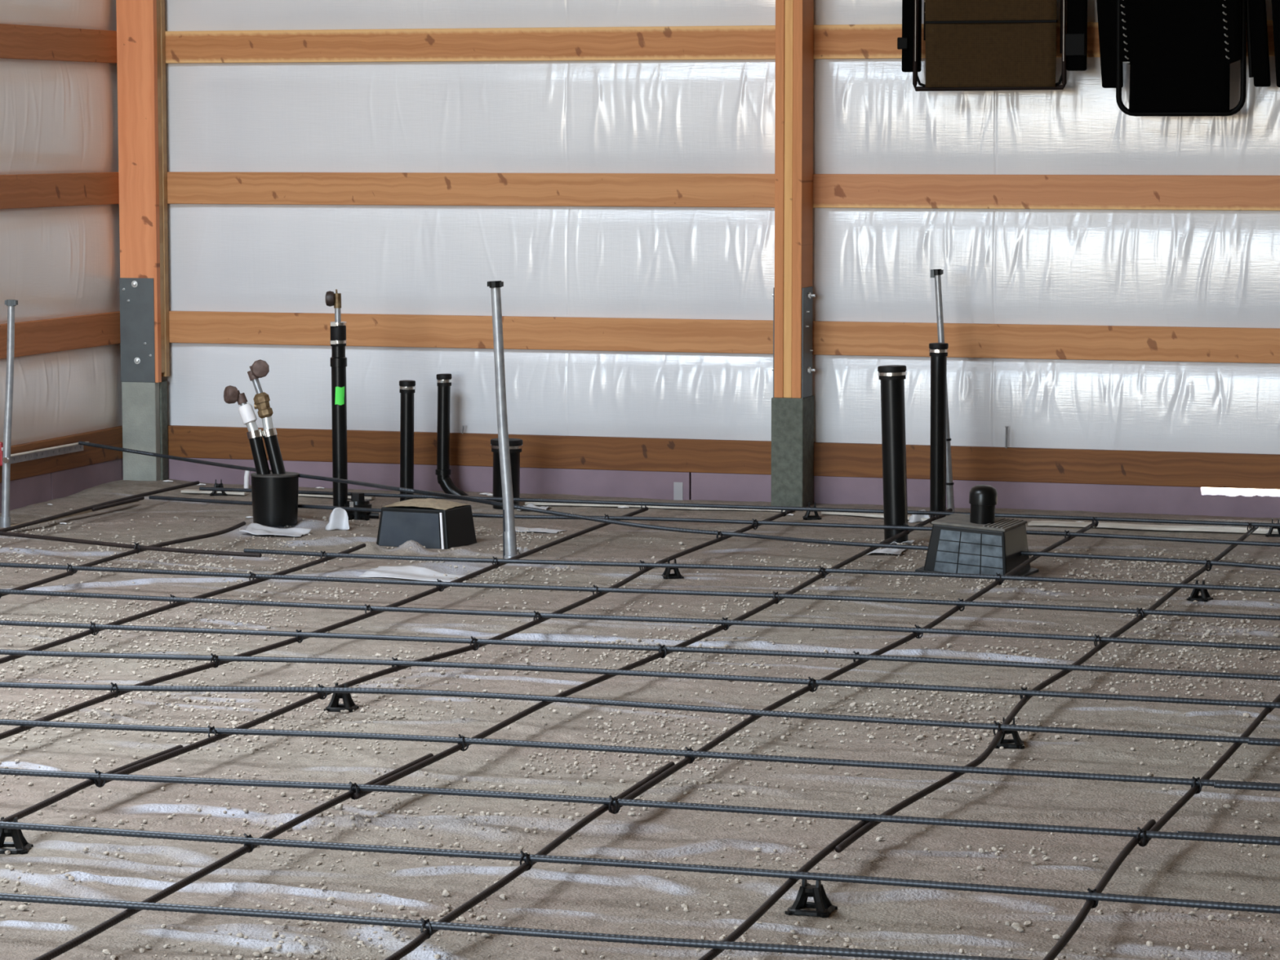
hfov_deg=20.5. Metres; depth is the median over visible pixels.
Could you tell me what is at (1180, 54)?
lounger
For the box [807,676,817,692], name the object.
tie
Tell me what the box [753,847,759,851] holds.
pebble
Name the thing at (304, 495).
strip
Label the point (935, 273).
conduit
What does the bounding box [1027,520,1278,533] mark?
strip
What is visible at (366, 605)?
tie
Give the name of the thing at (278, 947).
pebble
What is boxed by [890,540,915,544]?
scrap
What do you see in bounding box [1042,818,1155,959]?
rebar
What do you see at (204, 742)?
rebar
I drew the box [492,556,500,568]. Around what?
tie
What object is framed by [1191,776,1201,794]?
tie
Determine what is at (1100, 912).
pebble
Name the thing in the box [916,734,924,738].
pebble
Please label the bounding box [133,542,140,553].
tie
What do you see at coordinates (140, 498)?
rebar
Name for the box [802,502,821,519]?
bar chair
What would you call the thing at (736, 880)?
pebble
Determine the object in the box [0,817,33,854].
bar chair
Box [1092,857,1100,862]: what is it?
pebble
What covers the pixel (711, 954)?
rebar
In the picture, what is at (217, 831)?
pebble
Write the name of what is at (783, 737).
pebble
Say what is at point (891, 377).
drain pipe
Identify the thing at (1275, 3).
lounger
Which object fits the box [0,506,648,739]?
rebar
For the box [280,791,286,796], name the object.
pebble
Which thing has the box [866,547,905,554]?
scrap
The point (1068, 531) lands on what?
tie
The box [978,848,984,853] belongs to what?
pebble
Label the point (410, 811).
pebble
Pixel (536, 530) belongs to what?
scrap
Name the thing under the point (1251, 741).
rebar
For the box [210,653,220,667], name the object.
tie
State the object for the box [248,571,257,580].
tie
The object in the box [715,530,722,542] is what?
tie
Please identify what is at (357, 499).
pipe fitting
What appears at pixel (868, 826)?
rebar
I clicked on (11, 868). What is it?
pebble
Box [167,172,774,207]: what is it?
wood beam
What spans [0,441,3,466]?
clamp
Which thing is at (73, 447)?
strut
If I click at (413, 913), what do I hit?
pebble
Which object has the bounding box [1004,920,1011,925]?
pebble
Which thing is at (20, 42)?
wood beam
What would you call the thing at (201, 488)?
rebar
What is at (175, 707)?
pebble
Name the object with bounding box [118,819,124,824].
pebble
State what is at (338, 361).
pipe
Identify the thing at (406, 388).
drain pipe
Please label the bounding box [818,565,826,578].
tie
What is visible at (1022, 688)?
tie
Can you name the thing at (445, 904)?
pebble
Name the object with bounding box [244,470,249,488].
stub
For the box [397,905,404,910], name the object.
pebble
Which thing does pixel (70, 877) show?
pebble
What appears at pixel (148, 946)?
pebble
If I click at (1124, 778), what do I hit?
rebar
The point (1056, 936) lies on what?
pebble
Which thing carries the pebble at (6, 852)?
on the floor
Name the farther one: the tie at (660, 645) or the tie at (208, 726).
the tie at (660, 645)
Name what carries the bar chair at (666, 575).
on the floor
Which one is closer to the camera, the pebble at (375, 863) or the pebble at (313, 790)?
the pebble at (375, 863)
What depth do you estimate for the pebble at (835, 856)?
7.69 m
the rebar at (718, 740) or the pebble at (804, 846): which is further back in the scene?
the rebar at (718, 740)
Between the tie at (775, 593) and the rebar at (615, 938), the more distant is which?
the tie at (775, 593)
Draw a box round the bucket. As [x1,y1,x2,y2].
[250,471,298,525]
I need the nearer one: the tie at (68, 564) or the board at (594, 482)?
the tie at (68, 564)
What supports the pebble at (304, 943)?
on the floor
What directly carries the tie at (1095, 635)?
attached to the rebar at (907, 629)
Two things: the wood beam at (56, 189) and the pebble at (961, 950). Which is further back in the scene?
the wood beam at (56, 189)
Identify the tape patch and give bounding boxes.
[673,482,683,500]
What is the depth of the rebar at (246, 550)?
12.18 m
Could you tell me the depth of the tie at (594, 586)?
11.62 m
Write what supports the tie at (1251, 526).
attached to the rebar at (868, 826)
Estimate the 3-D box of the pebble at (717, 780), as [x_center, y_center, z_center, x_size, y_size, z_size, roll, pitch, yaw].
[0.187,0.726,8.534,0.015,0.012,0.017,0,6,2]
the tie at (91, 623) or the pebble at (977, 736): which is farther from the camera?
the tie at (91, 623)
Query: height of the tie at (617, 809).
0.043 m
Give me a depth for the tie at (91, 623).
10.76 m
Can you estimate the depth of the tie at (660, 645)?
10.28 m
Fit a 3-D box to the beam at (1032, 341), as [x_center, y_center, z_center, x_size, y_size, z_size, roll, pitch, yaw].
[1.928,-0.556,14.383,2.638,0.139,0.034,2,6,17]
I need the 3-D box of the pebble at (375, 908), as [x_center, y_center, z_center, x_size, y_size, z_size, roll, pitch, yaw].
[-0.534,0.864,7.146,0.011,0.010,0.012,2,6,19]
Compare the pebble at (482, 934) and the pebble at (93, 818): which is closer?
the pebble at (482, 934)
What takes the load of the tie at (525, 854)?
attached to the rebar at (1120, 898)
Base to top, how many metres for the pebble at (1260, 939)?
0.010 m
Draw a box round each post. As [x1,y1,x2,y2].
[115,0,169,480]
[770,0,815,506]
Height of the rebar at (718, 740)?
0.016 m
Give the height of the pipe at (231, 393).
0.486 m
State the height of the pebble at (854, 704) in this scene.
0.016 m
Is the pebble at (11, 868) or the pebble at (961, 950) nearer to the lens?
the pebble at (961, 950)
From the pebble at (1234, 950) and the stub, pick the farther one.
the stub
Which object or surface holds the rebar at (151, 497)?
on the floor
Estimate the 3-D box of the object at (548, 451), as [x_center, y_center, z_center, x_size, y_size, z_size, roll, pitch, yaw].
[-0.785,-0.133,15.271,3.040,0.139,0.038,2,6,17]
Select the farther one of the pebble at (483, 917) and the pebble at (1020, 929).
the pebble at (483, 917)
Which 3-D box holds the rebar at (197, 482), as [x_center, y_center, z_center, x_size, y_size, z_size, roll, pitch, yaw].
[-2.488,0.204,13.395,0.086,0.050,3.796,2,6,17]
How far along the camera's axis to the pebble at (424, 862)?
7.66 m
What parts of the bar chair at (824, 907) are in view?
leg, leg, leg, leg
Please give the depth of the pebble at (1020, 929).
7.00 m
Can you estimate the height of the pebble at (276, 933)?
0.011 m
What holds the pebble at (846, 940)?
on the floor
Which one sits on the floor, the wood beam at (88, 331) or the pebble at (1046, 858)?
the pebble at (1046, 858)
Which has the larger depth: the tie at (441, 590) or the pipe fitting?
the pipe fitting
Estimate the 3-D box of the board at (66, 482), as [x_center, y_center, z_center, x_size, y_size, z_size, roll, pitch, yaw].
[-2.378,0.018,15.345,0.030,0.174,0.793,2,6,17]
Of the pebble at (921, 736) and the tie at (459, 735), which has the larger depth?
the pebble at (921, 736)
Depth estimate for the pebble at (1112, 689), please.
10.00 m
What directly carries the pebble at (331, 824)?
on the floor
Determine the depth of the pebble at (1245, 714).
9.53 m
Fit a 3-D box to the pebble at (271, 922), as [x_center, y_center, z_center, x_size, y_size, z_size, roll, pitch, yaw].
[-0.730,0.877,7.016,0.015,0.007,0.011,2,6,18]
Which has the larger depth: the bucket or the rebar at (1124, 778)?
the bucket
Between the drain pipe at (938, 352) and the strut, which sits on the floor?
the drain pipe at (938, 352)
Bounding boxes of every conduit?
[0,299,17,528]
[487,280,517,559]
[930,268,954,511]
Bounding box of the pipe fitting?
[343,492,378,520]
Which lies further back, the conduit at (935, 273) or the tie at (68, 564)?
the conduit at (935, 273)
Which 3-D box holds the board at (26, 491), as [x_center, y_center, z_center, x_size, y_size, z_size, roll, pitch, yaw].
[-2.911,0.185,13.636,0.032,0.174,2.812,2,6,17]
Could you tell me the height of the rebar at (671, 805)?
0.016 m
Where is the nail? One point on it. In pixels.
(1006, 427)
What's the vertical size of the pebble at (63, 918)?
0.012 m
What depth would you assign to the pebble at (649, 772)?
8.71 m
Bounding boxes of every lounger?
[897,0,1087,91]
[1096,0,1271,116]
[1271,0,1279,87]
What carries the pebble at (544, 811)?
on the floor
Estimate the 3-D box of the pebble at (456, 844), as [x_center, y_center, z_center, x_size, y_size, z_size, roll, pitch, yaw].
[-0.404,0.806,7.837,0.012,0.011,0.012,-5,8,-43]
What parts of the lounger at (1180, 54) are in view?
armrest, leg, armrest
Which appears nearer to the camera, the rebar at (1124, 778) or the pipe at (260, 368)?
the rebar at (1124, 778)
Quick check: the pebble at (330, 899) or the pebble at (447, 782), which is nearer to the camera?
the pebble at (330, 899)
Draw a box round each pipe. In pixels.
[223,385,270,474]
[247,359,285,474]
[324,288,347,511]
[399,380,415,501]
[435,373,469,495]
[490,438,522,509]
[877,364,908,543]
[928,342,948,524]
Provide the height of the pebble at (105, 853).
0.011 m
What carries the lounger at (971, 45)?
hanging from the wall girt
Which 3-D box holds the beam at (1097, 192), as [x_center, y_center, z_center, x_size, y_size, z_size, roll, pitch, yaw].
[1.928,-1.163,14.323,2.638,0.139,0.034,2,6,17]
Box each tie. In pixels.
[66,563,75,575]
[89,621,98,635]
[93,768,106,787]
[110,682,119,697]
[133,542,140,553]
[207,725,216,737]
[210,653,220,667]
[243,833,254,853]
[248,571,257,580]
[295,629,303,643]
[317,684,327,699]
[320,550,326,558]
[349,781,359,799]
[364,604,371,613]
[391,657,399,671]
[420,917,431,938]
[436,578,444,591]
[457,733,469,751]
[470,635,479,650]
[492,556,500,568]
[519,850,533,871]
[533,610,542,624]
[592,584,601,594]
[608,795,620,813]
[658,644,666,658]
[684,746,694,764]
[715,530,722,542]
[721,617,728,630]
[751,518,758,529]
[773,591,779,604]
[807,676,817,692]
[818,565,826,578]
[914,624,923,638]
[958,598,964,611]
[992,720,1004,735]
[995,573,1003,585]
[1019,687,1029,699]
[1064,530,1070,537]
[1085,888,1098,908]
[1092,516,1098,527]
[1093,634,1102,646]
[1136,607,1143,620]
[1136,826,1149,846]
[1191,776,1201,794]
[1204,559,1212,571]
[1247,522,1254,531]
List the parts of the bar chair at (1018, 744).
leg, leg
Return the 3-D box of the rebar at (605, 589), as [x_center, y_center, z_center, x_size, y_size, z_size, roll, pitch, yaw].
[-0.039,0.362,11.601,6.538,0.016,0.068,2,6,18]
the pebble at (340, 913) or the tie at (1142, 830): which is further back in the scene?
the tie at (1142, 830)
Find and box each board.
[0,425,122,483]
[0,472,51,513]
[50,458,123,499]
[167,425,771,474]
[168,457,691,500]
[691,472,771,502]
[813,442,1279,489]
[813,475,1279,517]
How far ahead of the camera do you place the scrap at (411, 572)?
12.56 m
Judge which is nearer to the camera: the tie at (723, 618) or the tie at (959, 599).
the tie at (723, 618)
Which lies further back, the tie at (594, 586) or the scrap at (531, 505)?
the scrap at (531, 505)
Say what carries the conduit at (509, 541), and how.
on the floor
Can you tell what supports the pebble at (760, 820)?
on the floor
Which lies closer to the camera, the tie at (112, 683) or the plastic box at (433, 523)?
the tie at (112, 683)
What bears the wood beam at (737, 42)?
attached to the wall at (1091, 267)
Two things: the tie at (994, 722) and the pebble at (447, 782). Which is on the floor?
the pebble at (447, 782)
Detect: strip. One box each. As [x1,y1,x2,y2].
[10,500,139,526]
[181,488,248,494]
[297,493,374,499]
[524,502,785,511]
[821,511,928,520]
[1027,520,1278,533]
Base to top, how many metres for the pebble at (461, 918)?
0.009 m
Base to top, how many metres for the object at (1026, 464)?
0.139 m
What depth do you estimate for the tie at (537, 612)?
10.99 m
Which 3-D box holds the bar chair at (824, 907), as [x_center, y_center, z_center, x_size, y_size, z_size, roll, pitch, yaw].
[0.347,0.838,7.173,0.092,0.074,0.092,2,6,17]
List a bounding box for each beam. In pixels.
[0,23,116,63]
[0,172,119,208]
[0,311,120,359]
[164,25,775,63]
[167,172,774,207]
[168,311,773,354]
[812,320,1279,363]
[813,20,1275,58]
[813,173,1279,210]
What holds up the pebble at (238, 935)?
on the floor
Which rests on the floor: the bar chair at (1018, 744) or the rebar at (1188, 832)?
the bar chair at (1018, 744)
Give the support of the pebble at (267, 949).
on the floor
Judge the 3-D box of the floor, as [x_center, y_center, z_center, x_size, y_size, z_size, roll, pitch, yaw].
[-0.232,0.566,10.108,7.220,0.061,9.620,2,6,17]
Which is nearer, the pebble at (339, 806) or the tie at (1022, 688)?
the pebble at (339, 806)
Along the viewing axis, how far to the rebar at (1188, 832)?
7.53 m
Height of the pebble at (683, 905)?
0.009 m
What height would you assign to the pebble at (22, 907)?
0.014 m
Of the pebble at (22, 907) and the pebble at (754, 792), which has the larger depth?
the pebble at (754, 792)
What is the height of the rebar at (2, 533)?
0.023 m
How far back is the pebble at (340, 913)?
7.12 m
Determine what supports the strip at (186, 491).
on the floor
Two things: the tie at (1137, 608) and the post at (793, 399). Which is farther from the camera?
the post at (793, 399)
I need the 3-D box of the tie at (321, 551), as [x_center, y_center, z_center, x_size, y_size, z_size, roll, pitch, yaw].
[-1.124,0.271,12.588,0.022,0.043,0.022,-1,6,-9]
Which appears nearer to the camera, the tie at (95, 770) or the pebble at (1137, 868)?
the pebble at (1137, 868)
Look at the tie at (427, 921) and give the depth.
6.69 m
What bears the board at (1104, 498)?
on the floor
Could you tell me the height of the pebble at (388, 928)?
0.013 m
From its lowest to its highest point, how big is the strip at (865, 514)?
0.017 m
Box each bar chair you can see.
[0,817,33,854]
[209,479,226,495]
[324,682,359,712]
[660,558,684,578]
[784,879,837,918]
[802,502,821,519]
[994,716,1024,749]
[1186,579,1213,601]
[1265,518,1279,537]
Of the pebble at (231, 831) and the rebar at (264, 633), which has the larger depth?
the rebar at (264, 633)
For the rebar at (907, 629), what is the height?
0.016 m
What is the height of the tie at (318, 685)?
0.043 m
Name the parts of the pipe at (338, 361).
knob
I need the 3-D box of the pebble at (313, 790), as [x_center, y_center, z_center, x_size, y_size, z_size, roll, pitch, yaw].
[-0.784,0.745,8.488,0.017,0.012,0.014,-4,7,-35]
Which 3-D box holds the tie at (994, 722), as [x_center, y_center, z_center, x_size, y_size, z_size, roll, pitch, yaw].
[0.904,0.628,8.934,0.022,0.043,0.022,6,8,45]
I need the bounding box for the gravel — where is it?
[0,508,1279,959]
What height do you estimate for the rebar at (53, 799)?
0.018 m
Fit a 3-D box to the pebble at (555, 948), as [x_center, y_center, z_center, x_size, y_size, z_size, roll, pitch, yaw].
[-0.161,0.903,6.830,0.011,0.009,0.017,5,8,43]
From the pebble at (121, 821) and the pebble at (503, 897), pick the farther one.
the pebble at (121, 821)
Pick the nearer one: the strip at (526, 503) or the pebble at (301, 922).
the pebble at (301, 922)
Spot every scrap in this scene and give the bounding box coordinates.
[239,523,311,536]
[324,507,349,530]
[358,565,480,582]
[515,526,565,533]
[516,503,551,511]
[516,547,529,553]
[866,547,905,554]
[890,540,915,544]
[907,509,929,522]
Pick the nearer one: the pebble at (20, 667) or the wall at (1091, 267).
the pebble at (20, 667)
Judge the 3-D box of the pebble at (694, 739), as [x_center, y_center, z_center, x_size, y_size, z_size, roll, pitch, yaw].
[0.141,0.672,9.203,0.018,0.009,0.012,-1,6,-7]
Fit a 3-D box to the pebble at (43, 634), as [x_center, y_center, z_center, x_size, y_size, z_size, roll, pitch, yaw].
[-1.861,0.483,11.055,0.019,0.016,0.022,5,8,43]
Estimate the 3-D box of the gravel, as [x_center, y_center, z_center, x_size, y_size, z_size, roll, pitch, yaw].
[-0.639,0.544,10.358,5.170,0.055,7.825,1,6,11]
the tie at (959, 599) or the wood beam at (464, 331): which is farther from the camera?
the wood beam at (464, 331)
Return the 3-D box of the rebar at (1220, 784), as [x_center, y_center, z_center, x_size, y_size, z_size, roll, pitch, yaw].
[1.702,0.711,8.030,0.798,0.016,0.019,2,6,16]
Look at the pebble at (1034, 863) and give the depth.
7.61 m
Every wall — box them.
[0,0,122,445]
[161,0,1279,454]
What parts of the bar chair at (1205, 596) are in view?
leg, leg, leg, leg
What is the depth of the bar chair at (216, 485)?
15.18 m
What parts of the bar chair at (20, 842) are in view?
leg, leg, leg, leg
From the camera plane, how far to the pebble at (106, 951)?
6.78 m
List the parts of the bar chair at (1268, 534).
leg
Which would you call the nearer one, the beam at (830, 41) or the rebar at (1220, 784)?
the rebar at (1220, 784)
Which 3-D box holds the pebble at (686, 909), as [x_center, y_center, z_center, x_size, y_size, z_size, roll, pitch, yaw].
[0.094,0.870,7.176,0.011,0.010,0.012,1,6,7]
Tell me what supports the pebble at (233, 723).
on the floor
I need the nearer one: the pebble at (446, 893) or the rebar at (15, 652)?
the pebble at (446, 893)
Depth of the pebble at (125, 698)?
9.81 m
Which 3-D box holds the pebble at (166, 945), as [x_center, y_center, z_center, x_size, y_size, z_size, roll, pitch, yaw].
[-0.918,0.903,6.870,0.012,0.008,0.014,1,6,13]
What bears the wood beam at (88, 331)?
attached to the wall at (56, 116)
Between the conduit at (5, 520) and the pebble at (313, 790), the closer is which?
the pebble at (313, 790)
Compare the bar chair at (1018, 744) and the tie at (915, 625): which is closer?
the bar chair at (1018, 744)
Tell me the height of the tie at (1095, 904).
0.043 m
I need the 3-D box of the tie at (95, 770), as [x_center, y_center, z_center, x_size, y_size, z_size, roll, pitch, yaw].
[-1.258,0.695,8.256,0.022,0.043,0.022,5,7,40]
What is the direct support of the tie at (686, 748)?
attached to the rebar at (718, 740)
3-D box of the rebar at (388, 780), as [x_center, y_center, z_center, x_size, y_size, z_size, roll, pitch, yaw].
[0.318,0.422,11.153,0.071,0.016,6.442,2,6,17]
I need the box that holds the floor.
[0,479,1279,959]
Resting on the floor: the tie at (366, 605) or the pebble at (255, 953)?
the pebble at (255, 953)
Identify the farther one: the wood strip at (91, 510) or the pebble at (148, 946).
the wood strip at (91, 510)
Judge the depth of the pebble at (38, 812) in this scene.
8.21 m
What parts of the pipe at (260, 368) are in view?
knob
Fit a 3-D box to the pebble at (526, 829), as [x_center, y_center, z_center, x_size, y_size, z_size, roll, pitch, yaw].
[-0.255,0.789,7.986,0.011,0.011,0.013,1,6,6]
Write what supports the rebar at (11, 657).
on the floor
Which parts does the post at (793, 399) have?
steel plate, steel plate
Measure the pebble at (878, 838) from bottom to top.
0.010 m
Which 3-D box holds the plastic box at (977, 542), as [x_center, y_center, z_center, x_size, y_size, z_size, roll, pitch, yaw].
[1.204,0.190,12.656,0.366,0.354,0.283,3,6,26]
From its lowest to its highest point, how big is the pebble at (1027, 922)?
0.011 m
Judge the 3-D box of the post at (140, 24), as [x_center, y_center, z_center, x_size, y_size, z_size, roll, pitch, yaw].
[-2.177,-1.437,15.487,0.181,3.020,0.130,2,6,17]
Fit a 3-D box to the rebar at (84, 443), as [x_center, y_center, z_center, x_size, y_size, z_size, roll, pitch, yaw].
[0.292,0.156,13.012,6.795,0.241,0.900,4,7,34]
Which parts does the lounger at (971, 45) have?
armrest, leg, leg, armrest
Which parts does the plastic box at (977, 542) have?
panel, panel, panel, panel, panel, panel, panel, panel, lid, panel, panel, panel, panel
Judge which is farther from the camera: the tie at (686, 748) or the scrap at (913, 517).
the scrap at (913, 517)
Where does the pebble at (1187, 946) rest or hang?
on the floor
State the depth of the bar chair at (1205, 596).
11.88 m
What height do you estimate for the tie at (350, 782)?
0.043 m
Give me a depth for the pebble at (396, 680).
10.19 m
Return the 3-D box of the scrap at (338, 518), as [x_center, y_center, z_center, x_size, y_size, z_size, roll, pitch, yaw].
[-1.201,0.154,14.067,0.098,0.089,0.049,0,6,-1]
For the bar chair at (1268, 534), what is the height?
0.067 m
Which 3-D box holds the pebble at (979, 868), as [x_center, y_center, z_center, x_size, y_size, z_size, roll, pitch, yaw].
[0.727,0.829,7.569,0.018,0.010,0.012,-1,6,-12]
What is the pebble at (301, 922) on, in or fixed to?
on the floor
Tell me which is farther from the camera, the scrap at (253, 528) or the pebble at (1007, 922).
the scrap at (253, 528)
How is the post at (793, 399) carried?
on the floor
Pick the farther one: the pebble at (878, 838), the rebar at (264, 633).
the rebar at (264, 633)
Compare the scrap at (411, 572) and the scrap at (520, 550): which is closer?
the scrap at (411, 572)
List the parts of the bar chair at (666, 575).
leg, leg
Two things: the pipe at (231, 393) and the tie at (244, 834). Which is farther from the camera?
the pipe at (231, 393)
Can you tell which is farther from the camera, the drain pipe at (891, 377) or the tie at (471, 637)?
the drain pipe at (891, 377)
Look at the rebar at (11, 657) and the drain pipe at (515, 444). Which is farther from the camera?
the drain pipe at (515, 444)
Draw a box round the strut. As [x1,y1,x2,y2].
[10,441,88,463]
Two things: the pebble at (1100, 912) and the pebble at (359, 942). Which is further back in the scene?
the pebble at (1100, 912)
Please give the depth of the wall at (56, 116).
14.99 m
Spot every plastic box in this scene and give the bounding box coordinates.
[376,497,476,549]
[915,484,1038,576]
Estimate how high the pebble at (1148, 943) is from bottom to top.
0.013 m
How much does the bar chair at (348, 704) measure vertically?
0.074 m
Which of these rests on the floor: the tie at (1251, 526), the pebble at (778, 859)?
the pebble at (778, 859)
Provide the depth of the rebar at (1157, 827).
8.38 m
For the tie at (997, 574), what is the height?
0.043 m
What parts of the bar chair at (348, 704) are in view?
leg, leg, leg, leg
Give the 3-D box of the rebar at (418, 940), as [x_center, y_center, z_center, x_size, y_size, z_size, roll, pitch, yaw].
[-0.321,0.826,7.018,0.042,0.018,3.044,2,6,15]
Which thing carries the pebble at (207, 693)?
on the floor
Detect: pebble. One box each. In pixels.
[4,850,10,854]
[8,865,14,870]
[17,665,24,670]
[17,904,28,911]
[36,810,42,814]
[39,631,47,636]
[60,915,67,921]
[68,875,74,880]
[90,816,96,821]
[102,851,109,855]
[102,948,111,954]
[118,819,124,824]
[124,697,132,701]
[145,943,151,949]
[163,943,169,948]
[173,705,180,710]
[204,691,210,696]
[215,828,220,834]
[226,829,233,834]
[231,721,237,726]
[235,932,244,937]
[253,951,262,956]
[262,946,272,952]
[266,920,274,924]
[272,931,279,936]
[275,943,281,950]
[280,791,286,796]
[286,951,293,957]
[297,920,306,925]
[301,940,307,946]
[308,788,315,793]
[326,896,335,902]
[328,822,334,826]
[335,803,343,809]
[336,911,343,915]
[356,940,363,944]
[371,905,377,911]
[372,861,378,866]
[382,925,391,931]
[393,678,399,682]
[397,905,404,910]
[406,809,414,813]
[409,911,419,915]
[422,860,428,864]
[442,888,449,896]
[444,780,450,784]
[444,903,451,906]
[453,842,460,847]
[458,916,466,921]
[480,915,487,919]
[481,933,493,937]
[500,894,506,899]
[524,827,529,832]
[542,808,548,813]
[552,946,559,951]
[582,773,587,778]
[646,769,653,774]
[680,902,688,907]
[683,906,688,911]
[691,737,697,741]
[700,662,706,666]
[715,778,720,783]
[734,878,740,883]
[751,790,758,794]
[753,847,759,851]
[756,817,763,822]
[775,857,782,861]
[780,735,786,740]
[800,844,808,848]
[833,853,839,858]
[844,937,851,942]
[848,702,857,706]
[875,835,883,841]
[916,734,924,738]
[959,948,964,953]
[974,734,981,739]
[977,866,984,870]
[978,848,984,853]
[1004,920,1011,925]
[1011,922,1023,929]
[1016,927,1024,932]
[1023,920,1032,925]
[1031,861,1037,865]
[1043,856,1050,860]
[1052,933,1061,939]
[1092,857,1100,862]
[1097,909,1102,914]
[1109,687,1117,692]
[1135,866,1141,871]
[1146,941,1152,946]
[1185,944,1191,949]
[1208,915,1214,919]
[1222,804,1231,808]
[1231,948,1237,953]
[1242,712,1250,717]
[1258,937,1264,942]
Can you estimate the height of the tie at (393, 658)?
0.043 m
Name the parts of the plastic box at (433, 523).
panel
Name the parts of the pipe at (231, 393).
knob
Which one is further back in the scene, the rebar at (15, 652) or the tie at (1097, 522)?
the tie at (1097, 522)
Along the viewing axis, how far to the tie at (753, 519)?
13.61 m
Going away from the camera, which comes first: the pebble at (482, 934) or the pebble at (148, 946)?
the pebble at (148, 946)
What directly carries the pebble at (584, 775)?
on the floor
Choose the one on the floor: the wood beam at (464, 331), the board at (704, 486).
the board at (704, 486)
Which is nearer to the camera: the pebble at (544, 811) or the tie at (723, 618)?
the pebble at (544, 811)
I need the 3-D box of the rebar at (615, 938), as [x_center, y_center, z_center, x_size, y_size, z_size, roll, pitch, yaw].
[-1.468,0.811,7.009,6.540,0.016,0.031,2,6,16]
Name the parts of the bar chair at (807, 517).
leg, leg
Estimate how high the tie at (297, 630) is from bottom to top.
0.043 m
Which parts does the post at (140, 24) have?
steel plate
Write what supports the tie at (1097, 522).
attached to the rebar at (718, 740)
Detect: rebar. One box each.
[0,480,199,531]
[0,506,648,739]
[0,521,245,596]
[0,531,261,557]
[0,542,365,663]
[0,562,1279,620]
[0,588,1279,650]
[0,620,1279,680]
[0,648,1279,708]
[0,681,1279,743]
[0,719,1279,786]
[0,744,182,822]
[0,768,1279,845]
[0,821,1279,914]
[0,892,1032,959]
[32,752,433,959]
[78,440,1279,570]
[91,496,144,511]
[96,510,795,785]
[148,495,1279,546]
[199,486,1279,527]
[243,548,1279,592]
[353,507,952,799]
[384,761,675,959]
[608,520,1098,813]
[697,813,876,959]
[835,526,1258,853]
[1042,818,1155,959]
[1139,693,1279,844]
[1177,831,1279,838]
[1213,781,1279,791]
[1248,737,1279,746]
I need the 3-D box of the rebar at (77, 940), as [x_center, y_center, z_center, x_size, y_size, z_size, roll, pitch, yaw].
[-0.917,0.811,7.170,0.038,0.018,2.982,2,6,15]
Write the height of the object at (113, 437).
0.139 m
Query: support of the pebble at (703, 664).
on the floor
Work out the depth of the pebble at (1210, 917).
7.05 m
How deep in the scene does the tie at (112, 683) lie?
9.56 m
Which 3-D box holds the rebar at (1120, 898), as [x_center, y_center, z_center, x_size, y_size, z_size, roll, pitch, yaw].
[-1.268,0.749,7.651,6.539,0.016,0.043,2,6,18]
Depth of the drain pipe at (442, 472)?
15.08 m
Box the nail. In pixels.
[1004,426,1008,448]
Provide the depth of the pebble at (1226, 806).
8.25 m
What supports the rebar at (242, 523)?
on the floor
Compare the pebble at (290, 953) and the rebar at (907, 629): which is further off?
the rebar at (907, 629)
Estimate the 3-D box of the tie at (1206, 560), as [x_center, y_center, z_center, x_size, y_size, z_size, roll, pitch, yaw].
[1.975,0.296,12.322,0.022,0.043,0.022,2,6,24]
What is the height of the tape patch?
0.080 m

